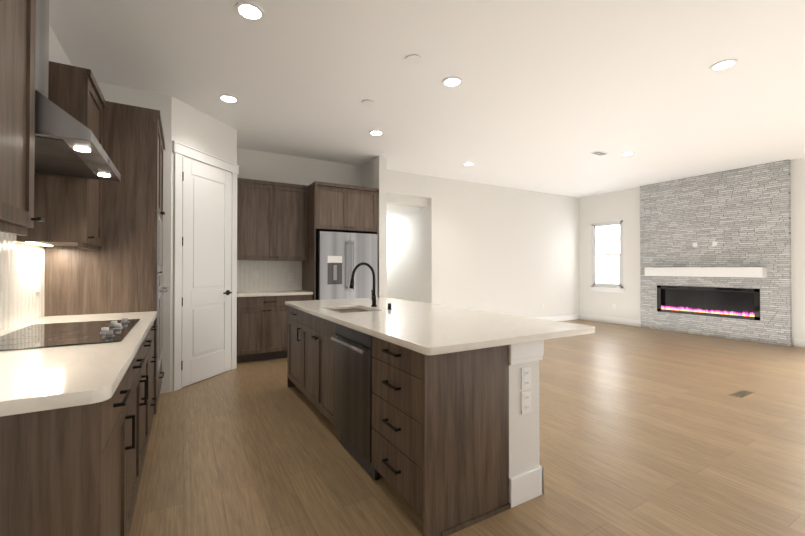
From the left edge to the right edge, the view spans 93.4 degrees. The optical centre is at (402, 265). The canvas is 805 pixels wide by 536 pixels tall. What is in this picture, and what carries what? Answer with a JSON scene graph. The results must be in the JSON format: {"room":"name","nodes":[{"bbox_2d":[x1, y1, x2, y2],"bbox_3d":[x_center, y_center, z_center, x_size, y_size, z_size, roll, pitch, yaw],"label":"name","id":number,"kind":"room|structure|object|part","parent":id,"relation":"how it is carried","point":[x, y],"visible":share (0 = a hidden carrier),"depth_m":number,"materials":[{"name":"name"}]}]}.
{"room":"kitchen","nodes":[
{"label":"kitchen","id":0,"kind":"room"},
{"bbox_2d":[16,25,71,248],"bbox_3d":[-1.038,-0.256,-0.023,0.140,3.000,8.000,0,-1,-30],"label":"wall","id":1,"kind":"structure","parent":0,"point":[57,54],"depth_m":2.81,"materials":[{"name":"white paint"}]},
{"bbox_2d":[0,0,43,231],"bbox_3d":[-1.485,-0.690,1.219,0.320,1.080,0.530,0,-1,-30],"label":"upper cabinet","id":2,"kind":"object","parent":1,"relation":"attached to","point":[21,21],"depth_m":1.42,"materials":[{"name":"brown wood"}]},
{"bbox_2d":[40,0,48,59],"bbox_3d":[-1.910,-1.284,1.850,0.210,0.890,0.299,0,-1,-30],"label":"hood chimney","id":3,"kind":"object","parent":1,"relation":"attached to","point":[44,40],"depth_m":1.98,"materials":[{"name":"silver metal"}]},
{"bbox_2d":[12,176,103,247],"bbox_3d":[-2.220,-0.678,2.492,0.320,1.080,0.510,0,-1,-30],"label":"upper cabinet","id":4,"kind":"object","parent":1,"relation":"attached to","point":[71,211],"depth_m":2.31,"materials":[{"name":"brown wood"}]},
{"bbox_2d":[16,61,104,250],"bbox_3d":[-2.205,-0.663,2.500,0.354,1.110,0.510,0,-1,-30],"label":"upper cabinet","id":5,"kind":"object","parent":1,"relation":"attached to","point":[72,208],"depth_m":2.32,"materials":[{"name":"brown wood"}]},
{"bbox_2d":[34,0,123,183],"bbox_3d":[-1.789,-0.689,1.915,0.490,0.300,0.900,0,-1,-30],"label":"range hood","id":6,"kind":"object","parent":1,"relation":"attached to","point":[81,137],"depth_m":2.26,"materials":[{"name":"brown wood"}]},
{"bbox_2d":[96,81,236,392],"bbox_3d":[-2.820,-0.216,4.484,1.560,3.000,1.590,0,-1,-30],"label":"wall","id":7,"kind":"structure","parent":0,"point":[187,124],"depth_m":3.84,"materials":[{"name":"white paint"}]},
{"bbox_2d":[172,140,239,390],"bbox_3d":[-2.199,0.010,4.313,0.032,2.546,0.984,0,-1,15],"label":"door frame","id":8,"kind":"structure","parent":7,"relation":"attached to","point":[180,150],"depth_m":3.94,"materials":[{"name":"white paint"}]},
{"bbox_2d":[181,157,231,387],"bbox_3d":[-2.196,0.070,4.302,0.736,2.410,0.754,0,-1,15],"label":"pantry door","id":9,"kind":"structure","parent":7,"relation":"in","point":[206,254],"depth_m":4.27,"materials":[{"name":"white paint"}]},
{"bbox_3d":[-2.198,0.058,4.294,0.534,2.064,0.508,0,-1,-30],"label":"pantry door hardware","id":10,"kind":"part","parent":9,"relation":"part of","materials":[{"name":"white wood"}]},
{"bbox_2d":[361,156,386,296],"bbox_3d":[-0.474,-0.200,6.202,0.130,3.000,0.680,0,-1,-30],"label":"wall","id":11,"kind":"structure","parent":0,"point":[374,173],"depth_m":5.92,"materials":[{"name":"white paint"}]},
{"bbox_2d":[387,205,420,220],"bbox_3d":[-0.834,-1.181,8.405,2.130,0.100,2.760,0,-1,-30],"label":"ceiling","id":12,"kind":"structure","parent":0,"point":[394,211],"depth_m":7.99,"materials":[{"name":"white paint"}]},
{"bbox_2d":[387,195,427,302],"bbox_3d":[-0.089,-0.192,7.105,1.890,3.000,0.220,0,-1,-30],"label":"wall","id":13,"kind":"structure","parent":0,"point":[406,257],"depth_m":7.08,"materials":[{"name":"white paint"}]},
{"bbox_2d":[237,148,579,317],"bbox_3d":[0.980,-0.189,7.514,8.050,3.000,0.140,0,-1,-30],"label":"wall","id":14,"kind":"structure","parent":0,"point":[502,250],"depth_m":7.86,"materials":[{"name":"white paint"}]},
{"bbox_2d":[237,178,308,261],"bbox_3d":[-1.920,-0.633,5.569,0.980,1.114,0.335,0,-1,-30],"label":"upper cabinet","id":15,"kind":"object","parent":14,"relation":"attached to","point":[273,217],"depth_m":5.42,"materials":[{"name":"brown wood"}]},
{"bbox_2d":[309,182,376,233],"bbox_3d":[-0.978,-0.852,5.929,0.967,0.670,0.656,0,-1,-30],"label":"upper cabinet","id":16,"kind":"object","parent":14,"relation":"attached to","point":[332,206],"depth_m":5.61,"materials":[{"name":"brown wood"}]},
{"bbox_2d":[537,314,579,320],"bbox_3d":[2.469,1.248,8.268,4.418,0.140,0.016,0,-1,-30],"label":"baseboard","id":17,"kind":"structure","parent":14,"relation":"attached to","point":[571,316],"depth_m":9.04,"materials":[{"name":"white paint"}]},
{"bbox_2d":[49,0,804,197],"bbox_3d":[2.665,-1.778,3.046,9.610,0.100,9.590,0,-1,-30],"label":"ceiling","id":18,"kind":"structure","parent":0,"point":[548,96],"depth_m":3.50,"materials":[{"name":"white paint"}]},
{"bbox_2d":[218,95,238,102],"bbox_3d":[-1.794,-1.716,3.914,0.190,0.006,0.190,0,-1,-30],"label":"recessed light","id":19,"kind":"object","parent":18,"relation":"in","point":[228,98],"visible":1,"depth_m":3.90,"materials":[{"name":"white paint"}]},
{"bbox_2d":[235,2,264,20],"bbox_3d":[-1.040,-1.728,2.587,0.190,0.006,0.190,0,-1,-30],"label":"recessed light","id":20,"kind":"object","parent":18,"relation":"in","point":[249,11],"visible":1,"depth_m":2.58,"materials":[{"name":"white paint"}]},
{"bbox_2d":[362,100,373,105],"bbox_3d":[-0.363,-1.713,3.999,0.130,0.010,0.130,0,-1,-30],"label":"blank plate","id":21,"kind":"object","parent":18,"relation":"attached to","point":[368,102],"visible":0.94,"depth_m":3.98,"materials":[{"name":"white paint"}]},
{"bbox_2d":[369,130,383,135],"bbox_3d":[-0.339,-1.707,4.895,0.190,0.006,0.190,0,-1,-30],"label":"recessed light","id":22,"kind":"object","parent":18,"relation":"in","point":[376,132],"visible":0.98,"depth_m":4.90,"materials":[{"name":"white paint"}]},
{"bbox_2d":[406,54,420,63],"bbox_3d":[0.093,-1.720,3.170,0.130,0.010,0.130,0,-1,-30],"label":"blank plate","id":23,"kind":"object","parent":18,"relation":"attached to","point":[413,59],"visible":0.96,"depth_m":3.16,"materials":[{"name":"white paint"}]},
{"bbox_2d":[442,77,461,86],"bbox_3d":[0.466,-1.719,3.561,0.190,0.006,0.190,0,-1,-30],"label":"recessed light","id":24,"kind":"object","parent":18,"relation":"in","point":[452,82],"visible":1,"depth_m":3.56,"materials":[{"name":"white paint"}]},
{"bbox_2d":[463,162,473,165],"bbox_3d":[1.102,-1.694,6.348,0.190,0.006,0.190,0,-1,-30],"label":"recessed light","id":25,"kind":"object","parent":18,"relation":"in","point":[468,164],"visible":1,"depth_m":6.36,"materials":[{"name":"white paint"}]},
{"bbox_2d":[591,151,607,155],"bbox_3d":[2.984,-1.698,5.754,0.260,0.010,0.120,0,-1,-30],"label":"ceiling vent","id":26,"kind":"object","parent":18,"relation":"in","point":[599,153],"visible":1,"depth_m":5.74,"materials":[{"name":"white paint"}]},
{"bbox_2d":[620,152,634,155],"bbox_3d":[3.433,-1.699,5.790,0.190,0.006,0.190,0,-1,-30],"label":"recessed light","id":27,"kind":"object","parent":18,"relation":"in","point":[627,154],"visible":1,"depth_m":5.78,"materials":[{"name":"white paint"}]},
{"bbox_2d":[710,59,737,70],"bbox_3d":[2.763,-1.722,3.265,0.190,0.006,0.190,0,-1,-30],"label":"recessed light","id":28,"kind":"object","parent":18,"relation":"in","point":[724,65],"visible":1,"depth_m":3.26,"materials":[{"name":"white paint"}]},
{"bbox_2d":[129,319,804,535],"bbox_3d":[1.901,1.333,4.343,9.610,0.100,12.650,0,-1,-30],"label":"floor","id":29,"kind":"structure","parent":0,"point":[647,432],"depth_m":2.56,"materials":[{"name":"brown wood"}]},
{"bbox_2d":[0,368,131,535],"bbox_3d":[-1.267,0.817,1.153,0.645,0.875,0.619,0,-1,-30],"label":"base cabinet","id":30,"kind":"object","parent":29,"relation":"on","point":[66,472],"depth_m":1.02,"materials":[{"name":"brown wood"}]},
{"bbox_2d":[0,312,155,419],"bbox_3d":[-1.648,0.365,1.836,0.665,0.038,2.199,0,-1,-30],"label":"countertop","id":31,"kind":"structure","parent":30,"relation":"on","point":[69,375],"depth_m":1.20,"materials":[{"name":"white stone"}]},
{"bbox_3d":[-1.704,0.330,1.954,0.515,0.032,0.860,0,-1,-30],"label":"cooktop black glass","id":32,"kind":"part","parent":31,"relation":"part of","materials":[{"name":"black glass"}]},
{"bbox_2d":[0,312,139,351],"bbox_3d":[-1.704,0.330,1.955,0.515,0.033,0.860,0,-1,-30],"label":"cooktop","id":33,"kind":"object","parent":31,"relation":"in","point":[55,331],"depth_m":1.95,"materials":[{"name":"black glass"}]},
{"bbox_2d":[40,102,164,410],"bbox_3d":[-2.435,0.031,3.212,0.673,2.485,0.964,0,-1,-30],"label":"tall cabinet","id":34,"kind":"object","parent":29,"relation":"on","point":[82,290],"depth_m":2.87,"materials":[{"name":"brown wood"}]},
{"bbox_2d":[132,332,151,516],"bbox_3d":[-1.654,0.823,1.823,0.645,0.875,1.171,0,-1,-30],"label":"base cabinet","id":35,"kind":"object","parent":29,"relation":"on","point":[142,366],"depth_m":1.99,"materials":[{"name":"brown wood"}]},
{"bbox_2d":[152,324,155,419],"bbox_3d":[-2.061,0.829,2.529,0.645,0.875,0.581,0,-1,-30],"label":"base cabinet","id":36,"kind":"object","parent":29,"relation":"on","point":[153,325],"depth_m":2.91,"materials":[{"name":"brown wood"}]},
{"bbox_2d":[237,294,296,362],"bbox_3d":[-1.960,0.854,5.376,0.771,0.875,0.606,0,-1,-30],"label":"base cabinet","id":37,"kind":"object","parent":29,"relation":"on","point":[262,323],"depth_m":5.09,"materials":[{"name":"brown wood"}]},
{"bbox_2d":[237,290,312,297],"bbox_3d":[-1.865,0.396,5.424,1.019,0.038,0.625,0,-1,-30],"label":"countertop","id":38,"kind":"structure","parent":37,"relation":"on","point":[240,293],"depth_m":5.27,"materials":[{"name":"white stone"}]},
{"bbox_2d":[297,294,312,300],"bbox_3d":[-1.579,0.856,5.595,0.351,0.875,0.606,0,-1,-30],"label":"base cabinet","id":39,"kind":"object","parent":29,"relation":"on","point":[300,297],"depth_m":5.36,"materials":[{"name":"brown wood"}]},
{"bbox_2d":[301,230,376,299],"bbox_3d":[-0.972,0.414,5.864,0.964,1.764,0.694,0,-1,-30],"label":"refrigerator","id":40,"kind":"object","parent":29,"relation":"on","point":[316,240],"depth_m":5.53,"materials":[{"name":"silver metal"}]},
{"bbox_3d":[-0.932,0.409,5.849,0.910,1.775,0.761,0,-1,-30],"label":"refrigerator french door","id":41,"kind":"part","parent":40,"relation":"part of","materials":[{"name":"grey metal"}]},
{"bbox_2d":[287,306,543,535],"bbox_3d":[-0.241,0.840,3.044,0.833,0.865,2.658,0,-1,-30],"label":"kitchen island","id":42,"kind":"object","parent":29,"relation":"on","point":[429,412],"depth_m":1.96,"materials":[{"name":"brown wood"}]},
{"bbox_2d":[331,323,377,479],"bbox_3d":[-0.171,0.837,2.563,0.473,0.861,0.586,0,-1,-30],"label":"dishwasher","id":43,"kind":"object","parent":42,"relation":"in","point":[353,345],"depth_m":2.40,"materials":[{"name":"grey metal"}]},
{"bbox_2d":[285,298,594,357],"bbox_3d":[-0.047,0.433,3.129,1.205,0.120,2.720,0,-1,-30],"label":"island countertop","id":44,"kind":"structure","parent":42,"relation":"on","point":[432,329],"depth_m":2.35,"materials":[{"name":"white stone"}]},
{"bbox_2d":[640,160,791,346],"bbox_3d":[5.571,-0.192,7.040,0.285,2.998,2.290,0,-1,-30],"label":"fireplace","id":45,"kind":"object","parent":29,"relation":"on","point":[715,254],"visible":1,"depth_m":6.85,"materials":[{"name":"grey stone"}]},
{"bbox_2d":[645,267,766,277],"bbox_3d":[5.514,0.122,7.051,0.200,0.170,1.830,0,-1,-30],"label":"mantel shelf","id":46,"kind":"object","parent":45,"relation":"attached to","point":[651,272],"depth_m":6.88,"materials":[{"name":"white paint"}]},
{"bbox_2d":[729,390,754,397],"bbox_3d":[3.380,1.276,3.771,0.300,0.004,0.110,0,-1,-30],"label":"floor vent","id":47,"kind":"object","parent":29,"relation":"in","point":[742,393],"visible":1,"depth_m":3.77,"materials":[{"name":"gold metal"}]},
{"bbox_2d":[579,158,804,345],"bbox_3d":[6.767,-0.207,5.398,0.140,3.000,9.590,0,-1,-30],"label":"wall","id":48,"kind":"structure","parent":0,"point":[624,205],"depth_m":8.34,"materials":[{"name":"white paint"}]},
{"bbox_2d":[589,220,624,292],"bbox_3d":[4.736,-0.197,8.793,0.085,1.620,0.830,0,-1,-30],"label":"window","id":49,"kind":"structure","parent":48,"relation":"in","point":[593,250],"depth_m":8.82,"materials":[{"name":"white plastic"}]},
{"bbox_2d":[580,314,640,326],"bbox_3d":[4.746,1.252,8.731,0.013,0.140,1.435,0,-1,-30],"label":"baseboard","id":50,"kind":"structure","parent":48,"relation":"attached to","point":[622,321],"depth_m":8.67,"materials":[{"name":"white paint"}]},
{"bbox_2d":[794,338,804,347],"bbox_3d":[7.685,1.207,3.638,0.013,0.140,5.645,0,-1,-30],"label":"baseboard","id":51,"kind":"structure","parent":48,"relation":"attached to","point":[799,342],"depth_m":6.02,"materials":[{"name":"white paint"}]},
{"label":"outside","id":52,"kind":"structure","parent":0,"visible":0},
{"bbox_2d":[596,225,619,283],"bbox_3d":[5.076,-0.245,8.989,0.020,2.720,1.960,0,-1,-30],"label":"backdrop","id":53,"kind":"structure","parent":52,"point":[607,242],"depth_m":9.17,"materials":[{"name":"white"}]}
]}

